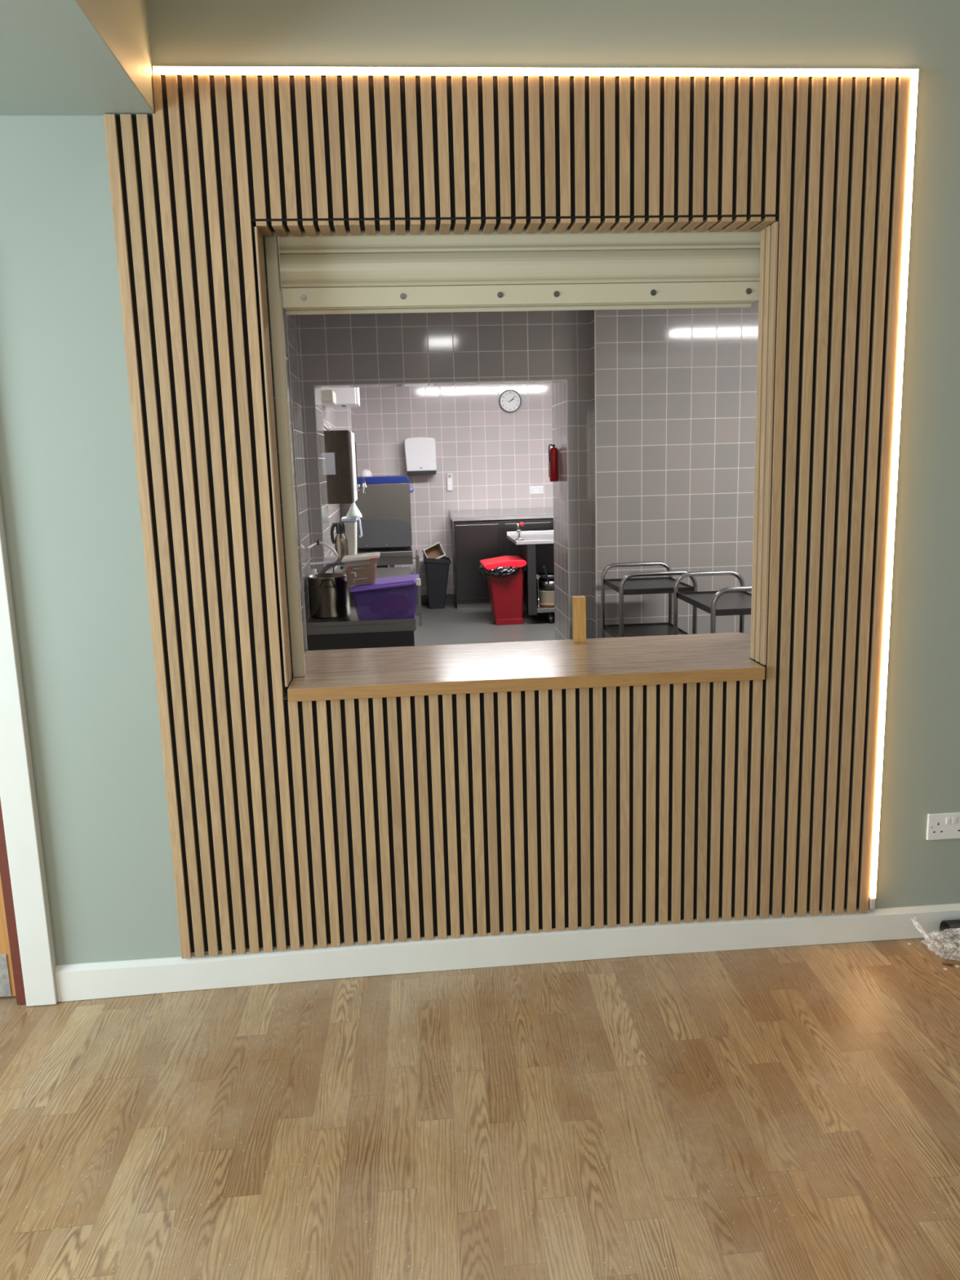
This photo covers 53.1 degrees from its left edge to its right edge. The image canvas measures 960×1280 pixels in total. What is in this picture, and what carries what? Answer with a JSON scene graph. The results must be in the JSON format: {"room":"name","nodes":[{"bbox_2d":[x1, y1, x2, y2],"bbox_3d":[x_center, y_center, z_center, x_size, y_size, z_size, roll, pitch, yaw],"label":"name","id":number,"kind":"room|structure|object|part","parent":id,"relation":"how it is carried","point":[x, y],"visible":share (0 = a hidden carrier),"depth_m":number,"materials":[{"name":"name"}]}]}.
{"room":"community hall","nodes":[
{"label":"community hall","id":0,"kind":"room"},
{"bbox_2d":[262,234,306,691],"bbox_3d":[1.461,-0.358,3.191,5.164,2.500,0.360,-2,11,-4],"label":"wall","id":1,"kind":"structure","parent":0,"point":[264,241],"depth_m":2.92,"materials":[{"name":"wood"}]},
{"bbox_2d":[284,309,306,649],"bbox_3d":[-0.608,-0.631,3.143,0.003,1.351,0.008,-2,11,-4],"label":"trim","id":2,"kind":"structure","parent":1,"relation":"attached to","point":[285,309],"depth_m":3.16,"materials":[{"name":"white paint"}]},
{"bbox_2d":[287,631,764,702],"bbox_3d":[0.193,0.073,3.042,1.522,0.037,0.565,-2,11,-4],"label":"countertop","id":3,"kind":"structure","parent":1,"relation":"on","point":[605,662],"depth_m":2.91,"materials":[{"name":"laminate"}]},
{"bbox_2d":[572,595,586,642],"bbox_3d":[0.337,-0.071,3.267,0.040,0.154,0.037,-2,11,-4],"label":"block","id":4,"kind":"object","parent":3,"relation":"on","point":[579,602],"visible":1,"depth_m":3.25,"materials":[{"name":"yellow wood"}]},
{"bbox_2d":[286,315,342,650],"bbox_3d":[-1.186,-0.943,6.704,0.116,2.500,7.180,-2,11,-4],"label":"wall","id":5,"kind":"structure","parent":0,"point":[292,326],"depth_m":5.65,"materials":[{"name":"tile"}]},
{"bbox_2d":[306,538,337,564],"bbox_3d":[-0.968,-0.532,5.809,0.204,0.154,0.082,-9,13,-35],"label":"hose","id":6,"kind":"object","parent":5,"relation":"attached to","point":[317,543],"visible":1,"depth_m":5.82,"materials":[{"name":"white"}]},
{"bbox_2d":[321,389,336,405],"bbox_3d":[-1.129,-1.763,6.990,0.140,0.089,0.350,-2,11,-4],"label":"junction box","id":7,"kind":"object","parent":5,"relation":"attached to","point":[328,396],"visible":0.51,"depth_m":6.83,"materials":[{"name":"beige plastic"}]},
{"bbox_2d":[321,387,359,407],"bbox_3d":[-1.128,-2.099,7.750,0.288,0.416,0.360,-2,11,-4],"label":"dryer","id":8,"kind":"object","parent":5,"relation":"attached to","point":[345,397],"visible":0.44,"depth_m":7.61,"materials":[{"name":"white plastic"}]},
{"bbox_2d":[324,430,366,504],"bbox_3d":[-1.019,-1.276,7.093,0.334,0.514,0.564,-2,11,-4],"label":"boiler","id":9,"kind":"object","parent":5,"relation":"attached to","point":[340,454],"visible":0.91,"depth_m":6.83,"materials":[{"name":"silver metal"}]},
{"bbox_2d":[323,422,330,430],"bbox_3d":[-1.084,-1.511,6.690,0.040,0.099,0.179,1,11,15],"label":"cable","id":10,"kind":"object","parent":9,"relation":"attached to","point":[328,427],"visible":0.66,"depth_m":6.72,"materials":[{"name":"plastic"}]},
{"bbox_3d":[-1.064,-1.275,7.092,0.244,0.514,0.560,-2,11,-4],"label":"casing","id":11,"kind":"part","parent":9,"relation":"part of","materials":[{"name":"silver metal"}]},
{"bbox_3d":[-0.936,-1.281,7.112,0.014,0.500,0.500,-2,11,-4],"label":"panel","id":12,"kind":"part","parent":9,"relation":"part of","materials":[{"name":"white plastic"}]},
{"bbox_2d":[355,476,366,493],"bbox_3d":[-0.909,-1.177,7.296,0.091,0.125,0.052,-2,11,-4],"label":"tap","id":13,"kind":"object","parent":9,"relation":"on","point":[358,487],"depth_m":7.29,"materials":[{"name":"silver metal"}]},
{"bbox_2d":[335,407,356,599],"bbox_3d":[-1.341,-1.528,9.843,0.142,2.500,0.790,-2,11,-4],"label":"wall pillar","id":14,"kind":"structure","parent":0,"point":[342,414],"depth_m":9.34,"materials":[{"name":"tile"}]},
{"bbox_2d":[297,310,591,639],"bbox_3d":[-0.204,-0.902,6.336,1.779,2.500,0.600,-2,11,-4],"label":"wall","id":15,"kind":"structure","parent":0,"point":[485,344],"depth_m":5.90,"materials":[{"name":"tile"}]},
{"bbox_2d":[313,374,570,639],"bbox_3d":[-0.208,-0.614,6.084,1.562,2.027,0.007,-2,11,-4],"label":"trim","id":16,"kind":"structure","parent":15,"relation":"attached to","point":[564,375],"depth_m":5.94,"materials":[{"name":"tile"}]},
{"bbox_2d":[548,444,559,481],"bbox_3d":[0.488,-1.179,6.390,0.071,0.246,0.060,-2,11,-4],"label":"fire extinguisher","id":17,"kind":"object","parent":15,"relation":"attached to","point":[553,453],"visible":1,"depth_m":6.37,"materials":[{"name":"red metal"}]},
{"bbox_2d":[353,382,553,601],"bbox_3d":[0.772,-1.701,10.446,5.300,2.500,0.100,-2,11,-4],"label":"wall","id":18,"kind":"structure","parent":0,"point":[493,455],"depth_m":10.25,"materials":[{"name":"tile"}]},
{"bbox_2d":[404,436,436,475],"bbox_3d":[-0.628,-1.938,10.122,0.323,0.387,0.212,-2,11,-4],"label":"dispenser","id":19,"kind":"object","parent":18,"relation":"attached to","point":[420,452],"visible":1,"depth_m":10.02,"materials":[{"name":"white plastic"}]},
{"bbox_2d":[420,594,453,603],"bbox_3d":[-0.778,-0.439,10.492,0.988,0.090,0.008,-2,11,-4],"label":"baseboard","id":20,"kind":"structure","parent":18,"relation":"attached to","point":[449,597],"depth_m":10.51,"materials":[{"name":"grey tile"}]},
{"bbox_2d":[446,473,453,490],"bbox_3d":[-0.324,-1.692,10.288,0.058,0.178,0.026,-2,11,-4],"label":"remote control","id":21,"kind":"object","parent":18,"relation":"attached to","point":[449,476],"visible":1,"depth_m":10.28,"materials":[{"name":"white plastic"}]},
{"bbox_2d":[498,389,521,413],"bbox_3d":[0.319,-2.531,10.181,0.236,0.236,0.039,-2,11,-4],"label":"wall clock","id":22,"kind":"object","parent":18,"relation":"attached to","point":[509,401],"visible":1,"depth_m":10.17,"materials":[{"name":"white plastic"}]},
{"bbox_2d":[529,485,543,493],"bbox_3d":[0.613,-1.624,10.387,0.146,0.086,0.015,-2,11,-4],"label":"double socket","id":23,"kind":"object","parent":18,"relation":"attached to","point":[533,489],"visible":1,"depth_m":10.38,"materials":[{"name":"white plastic"}]},
{"bbox_2d":[0,937,959,1279],"bbox_3d":[-0.160,1.536,0.321,6.000,0.086,5.520,-2,11,-4],"label":"floor","id":24,"kind":"structure","parent":0,"point":[788,1113],"depth_m":2.24,"materials":[{"name":"laminate"}]},
{"bbox_2d":[910,916,959,959],"bbox_3d":[1.457,0.913,2.914,0.274,0.098,0.106,1,11,16],"label":"plastic bag","id":25,"kind":"object","parent":24,"relation":"on","point":[948,944],"visible":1,"depth_m":2.93,"materials":[{"name":"white"}]},
{"bbox_2d":[942,962,952,966],"bbox_3d":[1.399,0.971,2.875,0.029,0.008,0.008,4,12,27],"label":"chip","id":26,"kind":"object","parent":24,"relation":"on","point":[943,963],"visible":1,"depth_m":2.87,"materials":[{"name":"brown wood"}]},
{"bbox_2d":[939,919,959,944],"bbox_3d":[1.584,0.907,3.009,0.260,0.072,0.072,-2,11,-4],"label":"pipe","id":27,"kind":"object","parent":24,"relation":"on","point":[946,924],"visible":0.72,"depth_m":2.99,"materials":[{"name":"metal"}]},
{"bbox_2d":[0,0,959,964],"bbox_3d":[-0.480,-0.454,2.691,5.900,3.020,0.099,-2,11,-4],"label":"wall","id":28,"kind":"structure","parent":0,"point":[69,492],"depth_m":2.60,"materials":[{"name":"green paint"}]},
{"bbox_2d":[0,875,15,996],"bbox_3d":[-1.803,0.084,2.655,0.813,2.010,0.044,-2,11,-4],"label":"door","id":29,"kind":"structure","parent":28,"relation":"in","point":[6,979],"depth_m":2.83,"materials":[{"name":"brown wood"}]},
{"bbox_3d":[-1.775,1.006,2.807,0.772,0.133,0.003,-2,11,-4],"label":"kick plate","id":30,"kind":"part","parent":29,"relation":"part of","materials":[{"name":"silver metal"}]},
{"bbox_2d":[0,798,26,1004],"bbox_3d":[-1.380,0.064,2.699,0.032,2.031,0.120,-2,11,-4],"label":"trim","id":31,"kind":"structure","parent":28,"relation":"attached to","point":[4,865],"depth_m":2.78,"materials":[{"name":"brown wood"}]},
{"bbox_2d":[0,493,57,1006],"bbox_3d":[-1.790,0.058,2.605,1.034,2.101,0.035,-2,11,-4],"label":"trim","id":32,"kind":"structure","parent":28,"relation":"attached to","point":[18,797],"depth_m":2.71,"materials":[{"name":"white paint"}]},
{"bbox_2d":[0,0,155,115],"bbox_3d":[-1.913,-1.077,-0.364,2.626,0.589,5.421,-2,11,-4],"label":"bulkhead","id":33,"kind":"object","parent":28,"relation":"attached to","point":[58,57],"depth_m":2.15,"materials":[{"name":"green paint"}]},
{"bbox_2d":[103,74,300,958],"bbox_3d":[-0.745,-0.245,2.646,0.347,2.400,0.020,-2,11,-4],"label":"cladding","id":34,"kind":"object","parent":28,"relation":"attached to","point":[179,178],"visible":1,"depth_m":2.62,"materials":[{"name":"beige wood"}]},
{"bbox_2d":[253,226,291,686],"bbox_3d":[-0.573,-0.481,2.667,0.012,1.230,0.117,-2,11,-4],"label":"slat reveal","id":35,"kind":"object","parent":28,"relation":"attached to","point":[258,237],"visible":1,"depth_m":2.63,"materials":[{"name":"beige wood"}]},
{"bbox_2d":[264,231,305,676],"bbox_3d":[-0.557,-0.508,2.766,0.034,1.247,0.054,-2,11,-4],"label":"rail","id":36,"kind":"object","parent":28,"relation":"attached to","point":[272,248],"visible":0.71,"depth_m":2.73,"materials":[{"name":"metal"}]},
{"bbox_2d":[54,902,959,1002],"bbox_3d":[0.628,0.926,2.981,3.766,0.122,0.021,-2,11,-4],"label":"baseboard","id":37,"kind":"structure","parent":28,"relation":"attached to","point":[102,980],"depth_m":2.92,"materials":[{"name":"white paint"}]},
{"bbox_2d":[242,74,782,219],"bbox_3d":[0.103,-1.293,2.524,1.411,0.343,0.020,-2,11,-4],"label":"cladding","id":38,"kind":"object","parent":28,"relation":"attached to","point":[329,146],"visible":1,"depth_m":2.52,"materials":[{"name":"beige wood"}]},
{"bbox_2d":[251,214,778,235],"bbox_3d":[0.104,-1.124,2.605,1.409,0.017,0.118,-2,11,-4],"label":"soffit","id":39,"kind":"structure","parent":28,"relation":"attached to","point":[281,227],"depth_m":2.58,"materials":[{"name":"beige wood"}]},
{"bbox_2d":[278,227,764,315],"bbox_3d":[0.128,-1.111,2.721,1.372,0.336,0.056,-2,11,-4],"label":"roller shutter","id":40,"kind":"object","parent":28,"relation":"attached to","point":[348,273],"visible":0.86,"depth_m":2.71,"materials":[{"name":"metal"}]},
{"bbox_2d":[284,677,765,949],"bbox_3d":[0.154,0.517,2.864,1.411,0.764,0.020,-2,11,-4],"label":"cladding","id":41,"kind":"object","parent":28,"relation":"attached to","point":[455,815],"visible":0.85,"depth_m":2.85,"materials":[{"name":"beige wood"}]},
{"bbox_2d":[152,66,918,909],"bbox_3d":[0.208,-0.300,2.715,1.996,2.406,0.025,-2,11,-4],"label":"light strip","id":42,"kind":"object","parent":28,"relation":"attached to","point":[162,71],"visible":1,"depth_m":2.56,"materials":[{"name":"plastic"}]},
{"bbox_2d":[750,303,759,643],"bbox_3d":[0.854,-0.569,2.876,0.044,1.247,0.054,-2,11,-4],"label":"rail","id":43,"kind":"object","parent":28,"relation":"attached to","point":[758,304],"visible":0.02,"depth_m":2.91,"materials":[{"name":"metal"}]},
{"bbox_2d":[750,221,778,665],"bbox_3d":[0.819,-0.541,2.775,0.014,1.230,0.117,-2,11,-4],"label":"slat reveal","id":44,"kind":"object","parent":28,"relation":"attached to","point":[769,235],"visible":1,"depth_m":2.75,"materials":[{"name":"beige wood"}]},
{"bbox_2d":[759,75,910,918],"bbox_3d":[1.008,-0.319,2.782,0.347,2.401,0.020,-2,11,-4],"label":"cladding","id":45,"kind":"object","parent":28,"relation":"attached to","point":[843,148],"visible":1,"depth_m":2.75,"materials":[{"name":"beige wood"}]},
{"bbox_2d":[925,811,959,839],"bbox_3d":[1.463,0.579,2.990,0.146,0.086,0.015,-2,11,-4],"label":"double socket","id":46,"kind":"object","parent":28,"relation":"attached to","point":[946,825],"visible":1,"depth_m":2.98,"materials":[{"name":"white plastic"}]},
{"bbox_2d":[945,817,951,824],"bbox_3d":[1.453,0.561,2.982,0.013,0.022,0.007,-2,11,-4],"label":"rocker switch","id":47,"kind":"object","parent":46,"relation":"attached to","point":[948,820],"depth_m":2.98,"materials":[{"name":"white plastic"}]},
{"bbox_2d":[951,817,956,823],"bbox_3d":[1.473,0.561,2.984,0.013,0.022,0.007,-2,11,-4],"label":"rocker switch","id":48,"kind":"object","parent":46,"relation":"attached to","point":[953,819],"depth_m":2.98,"materials":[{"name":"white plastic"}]},
{"bbox_2d":[413,601,555,645],"bbox_3d":[1.159,0.216,7.170,5.200,0.080,7.280,-2,11,-4],"label":"floor","id":49,"kind":"structure","parent":0,"point":[448,625],"depth_m":8.86,"materials":[{"name":"plastic"}]},
{"bbox_2d":[306,600,416,650],"bbox_3d":[-0.686,0.148,5.724,0.617,0.690,0.700,-2,11,-4],"label":"counter","id":50,"kind":"object","parent":49,"relation":"on","point":[347,632],"visible":0.3,"depth_m":5.35,"materials":[{"name":"silver metal"}]},
{"bbox_2d":[311,568,317,574],"bbox_3d":[-0.987,-0.294,5.759,0.066,0.262,0.066,-2,11,-4],"label":"bottle","id":51,"kind":"object","parent":50,"relation":"on","point":[313,571],"visible":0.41,"depth_m":5.72,"materials":[{"name":"white plastic"}]},
{"bbox_2d":[306,573,350,617],"bbox_3d":[-0.886,-0.262,5.646,0.242,0.235,0.291,5,12,30],"label":"stock pot","id":52,"kind":"object","parent":50,"relation":"on","point":[328,593],"visible":0.98,"depth_m":5.55,"materials":[{"name":"silver metal"}]},
{"bbox_3d":[-0.876,-0.302,5.503,0.101,0.022,0.046,-2,11,-4],"label":"handle","id":53,"kind":"part","parent":52,"relation":"part of","materials":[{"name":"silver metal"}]},
{"bbox_2d":[320,560,345,573],"bbox_3d":[-0.912,-0.340,5.900,0.187,0.295,0.053,-7,12,-25],"label":"spout","id":54,"kind":"object","parent":52,"relation":"on","point":[327,566],"visible":0.41,"depth_m":5.87,"materials":[{"name":"silver metal"}]},
{"bbox_3d":[-0.662,0.036,5.369,0.590,0.240,0.006,-2,11,-4],"label":"apron panel","id":55,"kind":"part","parent":50,"relation":"part of","materials":[{"name":"metal"}]},
{"bbox_2d":[349,573,421,620],"bbox_3d":[-0.543,-0.255,5.564,0.398,0.232,0.381,-2,11,-4],"label":"crate","id":56,"kind":"object","parent":50,"relation":"on","point":[392,597],"visible":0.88,"depth_m":5.42,"materials":[{"name":"purple plastic"}]},
{"bbox_2d":[341,551,380,585],"bbox_3d":[-0.677,-0.405,5.501,0.214,0.175,0.238,-2,11,-4],"label":"food container","id":57,"kind":"object","parent":56,"relation":"on","point":[361,574],"visible":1,"depth_m":5.42,"materials":[{"name":"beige plastic"}]},
{"bbox_3d":[-0.679,-0.474,5.489,0.214,0.035,0.235,-2,11,-4],"label":"lid","id":58,"kind":"part","parent":57,"relation":"part of","materials":[{"name":"beige plastic"}]},
{"bbox_3d":[-0.547,-0.331,5.555,0.395,0.053,0.370,-2,11,-4],"label":"lid","id":59,"kind":"part","parent":56,"relation":"part of","materials":[{"name":"purple plastic"}]},
{"bbox_2d":[360,469,372,476],"bbox_3d":[-1.140,-1.020,9.908,0.120,1.466,0.120,-2,11,-4],"label":"fan","id":60,"kind":"object","parent":49,"relation":"on","point":[365,473],"visible":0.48,"depth_m":9.74,"materials":[{"name":"white plastic"}]},
{"bbox_2d":[332,565,411,588],"bbox_3d":[-0.864,-0.210,7.735,0.645,0.662,0.900,-2,11,-4],"label":"countertop","id":61,"kind":"structure","parent":49,"relation":"on","point":[384,572],"depth_m":7.82,"materials":[{"name":"silver metal"}]},
{"bbox_2d":[331,556,364,571],"bbox_3d":[-1.067,-0.596,7.748,0.275,0.120,0.400,-2,11,-4],"label":"steel riser","id":62,"kind":"object","parent":61,"relation":"on","point":[332,557],"visible":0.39,"depth_m":7.76,"materials":[{"name":"silver metal"}]},
{"bbox_2d":[329,522,348,560],"bbox_3d":[-1.104,-0.779,7.587,0.104,0.300,0.123,8,15,43],"label":"flask","id":63,"kind":"object","parent":62,"relation":"on","point":[340,541],"visible":0.89,"depth_m":7.56,"materials":[{"name":"silver metal"}]},
{"bbox_3d":[-1.153,-0.838,7.568,0.054,0.164,0.028,-2,11,-4],"label":"handle","id":64,"kind":"part","parent":63,"relation":"part of","materials":[{"name":"black plastic"}]},
{"bbox_3d":[-1.114,-0.884,7.573,0.099,0.088,0.072,-2,11,-4],"label":"lid","id":65,"kind":"part","parent":63,"relation":"part of","materials":[{"name":"black plastic"}]},
{"bbox_2d":[341,516,362,555],"bbox_3d":[-1.027,-0.826,7.744,0.160,0.330,0.160,-2,11,-4],"label":"plastic jug","id":66,"kind":"object","parent":62,"relation":"on","point":[350,524],"visible":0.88,"depth_m":7.68,"materials":[{"name":"white plastic"}]},
{"bbox_3d":[-1.048,-0.971,7.716,0.126,0.034,0.160,-2,11,-4],"label":"lid","id":67,"kind":"part","parent":66,"relation":"part of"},
{"bbox_2d":[346,502,362,518],"bbox_3d":[-0.994,-1.030,7.572,0.128,0.130,0.128,-2,11,-4],"label":"funnel","id":68,"kind":"object","parent":66,"relation":"on","point":[353,512],"visible":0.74,"depth_m":7.54,"materials":[{"name":"white plastic"}]},
{"bbox_3d":[-0.970,-0.905,7.729,0.042,0.160,0.016,-2,11,-4],"label":"handle","id":69,"kind":"part","parent":66,"relation":"part of","materials":[{"name":"white plastic"}]},
{"bbox_2d":[341,475,413,599],"bbox_3d":[-0.988,-0.895,9.424,0.717,1.392,0.820,-2,11,-4],"label":"dishwasher","id":70,"kind":"object","parent":49,"relation":"on","point":[384,508],"visible":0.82,"depth_m":9.12,"materials":[{"name":"metal"}]},
{"bbox_3d":[-1.086,-0.546,9.541,0.360,0.469,0.500,-2,11,-4],"label":"tank","id":71,"kind":"part","parent":70,"relation":"part of","materials":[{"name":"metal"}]},
{"bbox_2d":[341,546,413,566],"bbox_3d":[-1.006,-0.834,9.434,0.678,0.129,0.820,-2,11,-4],"label":"countertop","id":72,"kind":"structure","parent":70,"relation":"on","point":[387,557],"depth_m":9.08,"materials":[{"name":"silver metal"}]},
{"bbox_3d":[-0.921,-1.020,9.148,0.528,0.265,0.114,-2,11,-4],"label":"splash panel","id":73,"kind":"part","parent":70,"relation":"part of","materials":[{"name":"grey metal"}]},
{"bbox_2d":[355,482,412,545],"bbox_3d":[-0.945,-1.247,9.475,0.520,0.593,0.600,-2,11,-4],"label":"hood","id":74,"kind":"object","parent":70,"relation":"attached to","point":[381,500],"depth_m":9.16,"materials":[{"name":"metal"}]},
{"bbox_3d":[-0.665,-1.441,9.213,0.060,0.060,0.090,-2,11,-4],"label":"hinge knob","id":75,"kind":"part","parent":70,"relation":"part of","materials":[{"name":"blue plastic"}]},
{"bbox_2d":[413,549,422,626],"bbox_3d":[-0.614,-0.519,9.337,0.058,0.665,0.650,-2,11,-4],"label":"stand","id":76,"kind":"object","parent":49,"relation":"on","point":[417,557],"visible":0.98,"depth_m":9.04,"materials":[{"name":"silver metal"}]},
{"bbox_3d":[-0.623,-0.576,9.642,0.024,0.665,0.030,-2,11,-4],"label":"post","id":77,"kind":"part","parent":76,"relation":"part of","materials":[{"name":"silver metal"}]},
{"bbox_3d":[-0.571,-0.464,9.034,0.024,0.665,0.030,-2,11,-4],"label":"post","id":78,"kind":"part","parent":76,"relation":"part of","materials":[{"name":"silver metal"}]},
{"bbox_2d":[422,554,451,608],"bbox_3d":[-0.450,-0.622,10.184,0.283,0.545,0.380,-2,11,-4],"label":"waste bin","id":79,"kind":"object","parent":49,"relation":"on","point":[437,570],"visible":0.98,"depth_m":10.02,"materials":[{"name":"black plastic"}]},
{"bbox_2d":[422,542,445,558],"bbox_3d":[-0.485,-0.917,10.065,0.237,0.220,0.129,-4,11,-13],"label":"cardboard box","id":80,"kind":"object","parent":79,"relation":"in","point":[435,550],"visible":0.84,"depth_m":10.11,"materials":[{"name":"cardboard"}]},
{"bbox_2d":[449,506,553,608],"bbox_3d":[0.539,-0.893,10.243,1.664,1.000,0.548,-2,11,-4],"label":"base cabinet","id":81,"kind":"object","parent":49,"relation":"on","point":[477,535],"visible":0.39,"depth_m":9.94,"materials":[{"name":"silver metal"}]},
{"bbox_3d":[-0.021,-0.807,9.948,0.443,0.772,0.016,-2,11,-4],"label":"door","id":82,"kind":"part","parent":81,"relation":"part of","materials":[{"name":"metal"}]},
{"bbox_3d":[0.506,-0.830,9.989,0.475,0.772,0.016,-2,11,-4],"label":"door","id":83,"kind":"part","parent":81,"relation":"part of","materials":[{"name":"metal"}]},
{"bbox_2d":[477,555,526,625],"bbox_3d":[0.211,-0.468,9.085,0.468,0.612,0.502,-2,11,-4],"label":"pedal bin","id":84,"kind":"object","parent":49,"relation":"on","point":[505,575],"visible":1,"depth_m":8.93,"materials":[{"name":"red plastic"}]},
{"bbox_3d":[0.213,-0.730,9.052,0.402,0.086,0.450,-2,11,-4],"label":"lid","id":85,"kind":"part","parent":84,"relation":"part of","materials":[{"name":"red plastic"}]},
{"bbox_2d":[506,529,555,623],"bbox_3d":[0.907,-0.630,9.288,1.202,0.815,0.800,-2,11,-4],"label":"prep table","id":86,"kind":"object","parent":49,"relation":"on","point":[536,548],"visible":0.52,"depth_m":9.03,"materials":[{"name":"metal"}]},
{"bbox_2d":[515,521,524,539],"bbox_3d":[0.367,-1.015,8.927,0.084,0.164,0.102,-2,11,-4],"label":"can opener","id":87,"kind":"object","parent":86,"relation":"on","point":[518,531],"visible":1,"depth_m":8.92,"materials":[{"name":"silver metal"}]},
{"bbox_3d":[0.451,-0.622,9.238,0.081,0.660,0.725,-2,11,-4],"label":"panel","id":88,"kind":"part","parent":86,"relation":"part of","materials":[{"name":"metal"}]},
{"bbox_2d":[536,573,540,608],"bbox_3d":[0.537,-0.455,8.947,0.052,0.318,0.022,-2,11,-4],"label":"ladle","id":89,"kind":"object","parent":86,"relation":"on","point":[538,576],"visible":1,"depth_m":8.94,"materials":[{"name":"metal"}]},
{"bbox_3d":[0.939,-0.737,9.593,1.081,0.592,0.030,-2,11,-4],"label":"panel","id":90,"kind":"part","parent":86,"relation":"part of","materials":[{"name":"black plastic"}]},
{"bbox_2d":[536,589,554,606],"bbox_3d":[0.665,-0.405,9.115,0.252,0.150,0.252,-2,11,-4],"label":"cooking pot","id":91,"kind":"object","parent":86,"relation":"on","point":[546,597],"visible":0.48,"depth_m":9.01,"materials":[{"name":"beige ceramic"}]},
{"bbox_2d":[537,566,554,591],"bbox_3d":[0.661,-0.593,9.061,0.224,0.236,0.262,-2,11,-4],"label":"saucepan","id":92,"kind":"object","parent":91,"relation":"on","point":[548,585],"visible":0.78,"depth_m":8.99,"materials":[{"name":"metal"}]},
{"bbox_3d":[0.617,-0.608,8.945,0.073,0.162,0.023,-10,13,-37],"label":"handle","id":93,"kind":"part","parent":92,"relation":"part of","materials":[{"name":"black plastic"}]},
{"bbox_2d":[538,573,554,581],"bbox_3d":[0.659,-0.597,9.079,0.208,0.055,0.208,-2,11,-4],"label":"frying pan","id":94,"kind":"object","parent":92,"relation":"in","point":[551,575],"visible":0.66,"depth_m":9.01,"materials":[{"name":"black metal"}]},
{"bbox_2d":[536,598,555,613],"bbox_3d":[1.010,-0.354,9.302,1.018,0.038,0.670,-2,11,-4],"label":"shelf","id":95,"kind":"object","parent":86,"relation":"attached to","point":[542,609],"depth_m":8.94,"materials":[{"name":"silver metal"}]},
{"bbox_2d":[600,561,697,638],"bbox_3d":[0.997,0.001,5.739,0.461,0.880,0.584,-2,11,-4],"label":"trolley","id":96,"kind":"object","parent":49,"relation":"on","point":[628,585],"visible":0.43,"depth_m":5.72,"materials":[{"name":"silver metal"}]},
{"bbox_2d":[604,622,688,637],"bbox_3d":[0.996,-0.042,5.731,0.409,0.032,0.492,-2,11,-4],"label":"shelf","id":97,"kind":"object","parent":96,"relation":"attached to","point":[664,628],"depth_m":5.80,"materials":[{"name":"metal"}]},
{"bbox_2d":[604,576,693,595],"bbox_3d":[0.988,-0.322,5.678,0.409,0.032,0.492,-2,11,-4],"label":"shelf","id":98,"kind":"object","parent":96,"relation":"attached to","point":[647,585],"depth_m":5.61,"materials":[{"name":"metal"}]},
{"bbox_2d":[672,570,751,635],"bbox_3d":[1.294,0.121,5.021,0.411,0.892,0.724,-2,11,-4],"label":"trolley","id":99,"kind":"object","parent":49,"relation":"on","point":[729,601],"visible":0.19,"depth_m":5.03,"materials":[{"name":"silver metal"}]},
{"bbox_2d":[677,590,751,616],"bbox_3d":[1.285,-0.196,4.961,0.359,0.032,0.632,-2,11,-4],"label":"shelf","id":100,"kind":"object","parent":99,"relation":"attached to","point":[730,603],"depth_m":4.94,"materials":[{"name":"metal"}]},
{"bbox_3d":[1.319,0.130,4.698,0.400,0.792,0.025,-2,11,-4],"label":"frame","id":101,"kind":"part","parent":99,"relation":"part of","materials":[{"name":"metal"}]},
{"bbox_2d":[590,301,759,638],"bbox_3d":[2.224,-0.992,6.451,3.085,2.500,0.750,-2,11,-4],"label":"wall","id":102,"kind":"structure","parent":0,"point":[676,388],"depth_m":5.95,"materials":[{"name":"tile"}]},
{"bbox_2d":[594,310,597,638],"bbox_3d":[0.720,-0.858,5.965,0.007,2.500,0.007,-2,11,-4],"label":"trim","id":103,"kind":"structure","parent":102,"relation":"attached to","point":[594,310],"depth_m":5.93,"materials":[{"name":"metal"}]}
]}

